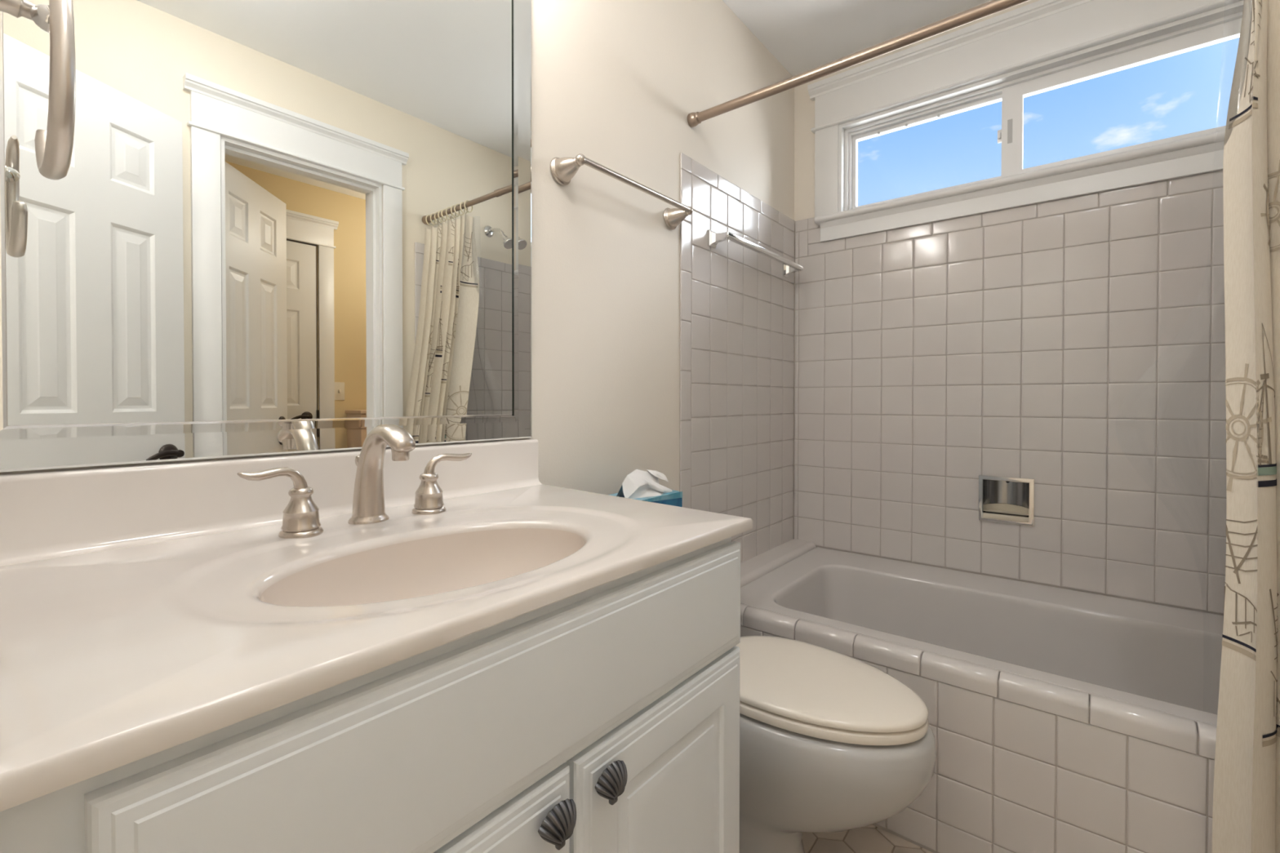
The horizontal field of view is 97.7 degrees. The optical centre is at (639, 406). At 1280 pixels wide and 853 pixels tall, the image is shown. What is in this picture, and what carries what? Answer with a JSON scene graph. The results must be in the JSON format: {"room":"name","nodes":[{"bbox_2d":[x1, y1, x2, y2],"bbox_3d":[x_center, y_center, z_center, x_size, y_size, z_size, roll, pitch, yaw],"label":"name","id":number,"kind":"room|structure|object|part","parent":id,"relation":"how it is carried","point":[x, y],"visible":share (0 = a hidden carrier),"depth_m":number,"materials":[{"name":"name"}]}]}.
{"room":"bathroom","nodes":[
{"label":"bathroom","id":0,"kind":"room"},
{"bbox_2d":[0,0,794,563],"bbox_3d":[-0.111,-0.165,1.508,0.131,2.392,2.506,1,1,39],"label":"wall","id":1,"kind":"structure","parent":0,"point":[655,347],"depth_m":1.62,"materials":[{"name":"beige paint"}]},
{"bbox_2d":[0,0,531,472],"bbox_3d":[-0.502,-0.449,0.919,0.009,1.042,0.825,1,1,39],"label":"vanity mirror","id":2,"kind":"object","parent":1,"relation":"attached to","point":[272,227],"visible":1,"depth_m":0.84,"materials":[{"name":"clear glass"}]},
{"bbox_2d":[0,439,541,566],"bbox_3d":[-0.492,0.125,0.912,0.038,0.099,0.842,1,1,39],"label":"backsplash","id":3,"kind":"structure","parent":1,"relation":"attached to","point":[54,514],"depth_m":0.76,"materials":[{"name":"stone"}]},
{"bbox_2d":[550,153,693,230],"bbox_3d":[-0.020,-0.554,1.460,0.084,0.064,0.502,1,1,39],"label":"towel bar","id":4,"kind":"object","parent":1,"relation":"attached to","point":[562,170],"visible":1,"depth_m":1.35,"materials":[{"name":"silver metal"}]},
{"bbox_3d":[-0.158,-0.552,1.290,0.084,0.064,0.064,1,1,39],"label":"post","id":5,"kind":"part","parent":4,"relation":"part of","materials":[{"name":"silver metal"}]},
{"bbox_3d":[0.117,-0.555,1.630,0.084,0.064,0.064,1,1,39],"label":"post","id":6,"kind":"part","parent":4,"relation":"part of","materials":[{"name":"silver metal"}]},
{"bbox_2d":[707,229,803,277],"bbox_3d":[0.436,-0.548,2.018,0.072,0.052,0.600,1,1,39],"label":"chrome towel bar","id":7,"kind":"object","parent":1,"relation":"attached to","point":[789,267],"visible":1,"depth_m":1.91,"materials":[{"name":"silver"}]},
{"bbox_3d":[0.258,-0.546,1.802,0.066,0.052,0.040,1,1,39],"label":"post","id":8,"kind":"part","parent":7,"relation":"part of","materials":[{"name":"silver metal"}]},
{"bbox_3d":[0.610,-0.550,2.238,0.066,0.052,0.040,1,1,39],"label":"post","id":9,"kind":"part","parent":7,"relation":"part of","materials":[{"name":"silver metal"}]},
{"bbox_2d":[740,538,816,587],"bbox_3d":[0.440,0.603,2.018,0.098,0.092,0.770,1,1,39],"label":"ledge","id":10,"kind":"object","parent":1,"relation":"attached to","point":[759,566],"visible":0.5,"depth_m":2.05,"materials":[{"name":"white ceramic"}]},
{"bbox_2d":[687,0,1030,127],"bbox_3d":[0.760,-0.882,1.249,1.551,0.041,0.041,1,1,39],"label":"shower rod","id":11,"kind":"object","parent":1,"relation":"attached to","point":[993,6],"visible":1,"depth_m":1.40,"materials":[{"name":"silver metal"}]},
{"bbox_2d":[1212,0,1279,852],"bbox_3d":[1.157,0.000,0.860,0.380,1.725,0.195,1,1,39],"label":"shower curtain","id":12,"kind":"object","parent":11,"relation":"hanging from","point":[1246,813],"visible":1,"depth_m":0.95,"materials":[{"name":"beige fabric"}]},
{"bbox_2d":[722,0,991,75],"bbox_3d":[0.540,-1.394,0.969,1.801,0.080,2.506,1,1,39],"label":"ceiling","id":13,"kind":"structure","parent":0,"point":[803,36],"depth_m":1.98,"materials":[{"name":"white paint"}]},
{"bbox_2d":[801,824,933,852],"bbox_3d":[0.537,1.067,0.997,1.801,0.060,2.506,1,1,39],"label":"floor","id":14,"kind":"structure","parent":0,"point":[872,838],"depth_m":1.33,"materials":[{"name":"beige tile"}]},
{"bbox_2d":[0,537,740,852],"bbox_3d":[-0.295,0.617,0.728,0.583,0.844,0.794,1,1,39],"label":"vanity cabinet","id":15,"kind":"object","parent":14,"relation":"on","point":[604,718],"visible":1,"depth_m":0.51,"materials":[{"name":"white paint"}]},
{"bbox_2d":[0,439,752,811],"bbox_3d":[-0.287,0.200,0.752,0.560,0.246,0.850,1,1,39],"label":"countertop","id":16,"kind":"structure","parent":15,"relation":"on","point":[145,611],"depth_m":0.62,"materials":[{"name":"stone"}]},
{"bbox_2d":[237,424,471,538],"bbox_3d":[-0.384,0.100,0.827,0.151,0.150,0.346,1,1,39],"label":"faucet","id":17,"kind":"object","parent":16,"relation":"on","point":[300,519],"visible":1,"depth_m":0.83,"materials":[{"name":"silver metal"}]},
{"bbox_3d":[-0.483,0.098,0.739,0.018,0.034,0.085,0,1,33],"label":"lever","id":18,"kind":"part","parent":17,"relation":"part of","materials":[{"name":"silver metal"}]},
{"bbox_3d":[-0.465,0.143,0.769,0.054,0.065,0.054,1,1,39],"label":"handle","id":19,"kind":"part","parent":17,"relation":"part of","materials":[{"name":"silver metal"}]},
{"bbox_3d":[-0.436,0.122,0.872,0.015,0.096,0.015,1,1,39],"label":"lift rod","id":20,"kind":"part","parent":17,"relation":"part of","materials":[{"name":"silver metal"}]},
{"bbox_3d":[-0.379,0.100,0.826,0.140,0.150,0.058,1,1,39],"label":"spout","id":21,"kind":"part","parent":17,"relation":"part of","materials":[{"name":"silver metal"}]},
{"bbox_3d":[-0.348,0.142,0.923,0.054,0.065,0.054,1,1,39],"label":"handle","id":22,"kind":"part","parent":17,"relation":"part of","materials":[{"name":"silver metal"}]},
{"bbox_3d":[-0.324,0.096,0.946,0.085,0.034,0.018,-1,1,-45],"label":"lever","id":23,"kind":"part","parent":17,"relation":"part of","materials":[{"name":"silver metal"}]},
{"bbox_2d":[259,528,585,606],"bbox_3d":[-0.235,0.257,0.692,0.258,0.134,0.398,1,1,39],"label":"basin","id":24,"kind":"object","parent":16,"relation":"in","point":[420,566],"depth_m":0.77,"materials":[{"name":"beige ceramic"}]},
{"bbox_3d":[-0.188,0.649,0.452,0.019,0.542,0.360,1,1,39],"label":"door","id":25,"kind":"part","parent":15,"relation":"part of","materials":[{"name":"white paint"}]},
{"bbox_3d":[-0.080,0.411,0.547,0.026,0.042,0.046,1,1,39],"label":"shell knob","id":26,"kind":"part","parent":15,"relation":"part of","materials":[{"name":"grey metal"}]},
{"bbox_3d":[-0.031,0.411,0.608,0.026,0.042,0.046,1,1,39],"label":"shell knob","id":27,"kind":"part","parent":15,"relation":"part of","materials":[{"name":"grey metal"}]},
{"bbox_3d":[0.041,0.647,0.736,0.019,0.542,0.357,1,1,39],"label":"door","id":28,"kind":"part","parent":15,"relation":"part of","materials":[{"name":"white paint"}]},
{"bbox_2d":[731,540,936,852],"bbox_3d":[0.263,0.685,1.278,0.741,0.697,0.460,1,1,39],"label":"toilet","id":29,"kind":"object","parent":14,"relation":"on","point":[830,741],"visible":0.53,"depth_m":1.06,"materials":[{"name":"grey ceramic"}]},
{"bbox_2d":[608,469,682,506],"bbox_3d":[-0.007,0.244,1.365,0.110,0.183,0.229,1,1,39],"label":"tissue box","id":30,"kind":"object","parent":29,"relation":"on","point":[640,485],"visible":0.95,"depth_m":1.35,"materials":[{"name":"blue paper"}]},
{"bbox_3d":[0.357,0.578,1.196,0.470,0.023,0.322,1,1,39],"label":"lid","id":31,"kind":"part","parent":29,"relation":"part of","materials":[{"name":"white plastic"}]},
{"bbox_3d":[0.356,0.602,1.198,0.473,0.020,0.330,1,1,39],"label":"seat","id":32,"kind":"part","parent":29,"relation":"part of","materials":[{"name":"white plastic"}]},
{"bbox_2d":[740,546,1223,726],"bbox_3d":[1.038,0.756,1.538,1.432,0.354,0.764,1,1,39],"label":"bathtub","id":33,"kind":"object","parent":14,"relation":"on","point":[1164,659],"visible":0.45,"depth_m":1.66,"materials":[{"name":"grey ceramic"}]},
{"bbox_2d":[740,604,1216,852],"bbox_3d":[0.748,0.808,1.258,1.535,0.453,0.036,1,1,39],"label":"tiled tub surround","id":34,"kind":"structure","parent":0,"point":[1024,764],"depth_m":1.17,"materials":[{"name":"grey tile"}]},
{"bbox_2d":[793,0,1226,615],"bbox_3d":[1.285,-0.168,1.906,1.551,2.392,0.131,1,1,39],"label":"wall","id":35,"kind":"structure","parent":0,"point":[1074,346],"depth_m":1.83,"materials":[{"name":"grey tile"}]},
{"bbox_2d":[977,475,1034,526],"bbox_3d":[1.241,0.312,1.894,0.156,0.154,0.064,1,1,39],"label":"soap dish","id":36,"kind":"object","parent":35,"relation":"attached to","point":[1004,500],"visible":1,"depth_m":1.90,"materials":[{"name":"silver metal"}]},
{"bbox_2d":[982,503,1029,522],"bbox_3d":[1.240,0.356,1.895,0.132,0.047,0.064,1,1,39],"label":"tray","id":37,"kind":"object","parent":36,"relation":"on","point":[997,513],"depth_m":1.89,"materials":[{"name":"silver metal"}]},
{"bbox_2d":[807,0,1244,242],"bbox_3d":[1.268,-0.975,1.878,1.396,0.628,0.163,1,1,39],"label":"window","id":38,"kind":"structure","parent":35,"relation":"attached to","point":[1041,46],"depth_m":1.86,"materials":[{"name":"white"}]},
{"bbox_3d":[0.749,-0.938,2.242,0.094,0.358,0.020,1,1,39],"label":"casing","id":39,"kind":"part","parent":38,"relation":"part of","materials":[{"name":"white"}]},
{"bbox_3d":[1.066,-0.934,2.091,0.526,0.295,0.024,1,1,39],"label":"sash","id":40,"kind":"part","parent":38,"relation":"part of","materials":[{"name":"white plastic"}]},
{"bbox_3d":[1.232,-1.266,1.830,1.396,0.044,0.048,1,1,39],"label":"head crown","id":41,"kind":"part","parent":38,"relation":"part of","materials":[{"name":"white"}]},
{"bbox_3d":[1.474,-0.929,1.733,0.596,0.295,0.024,1,1,39],"label":"sash","id":42,"kind":"part","parent":38,"relation":"part of","materials":[{"name":"white plastic"}]},
{"bbox_3d":[-0.148,-0.148,0.006,2.300,2.392,0.127,1,1,39],"label":"wall","id":43,"kind":"structure","parent":0,"visible":0},
{"bbox_2d":[0,0,75,179],"bbox_3d":[-0.563,-0.297,0.480,0.148,0.176,0.100,1,1,39],"label":"towel ring","id":44,"kind":"object","parent":43,"relation":"attached to","point":[54,146],"visible":1,"depth_m":0.47,"materials":[{"name":"silver metal"}]},
{"bbox_3d":[-0.545,-0.349,0.455,0.060,0.060,0.084,1,1,39],"label":"post","id":45,"kind":"part","parent":44,"relation":"part of","materials":[{"name":"silver metal"}]}
]}

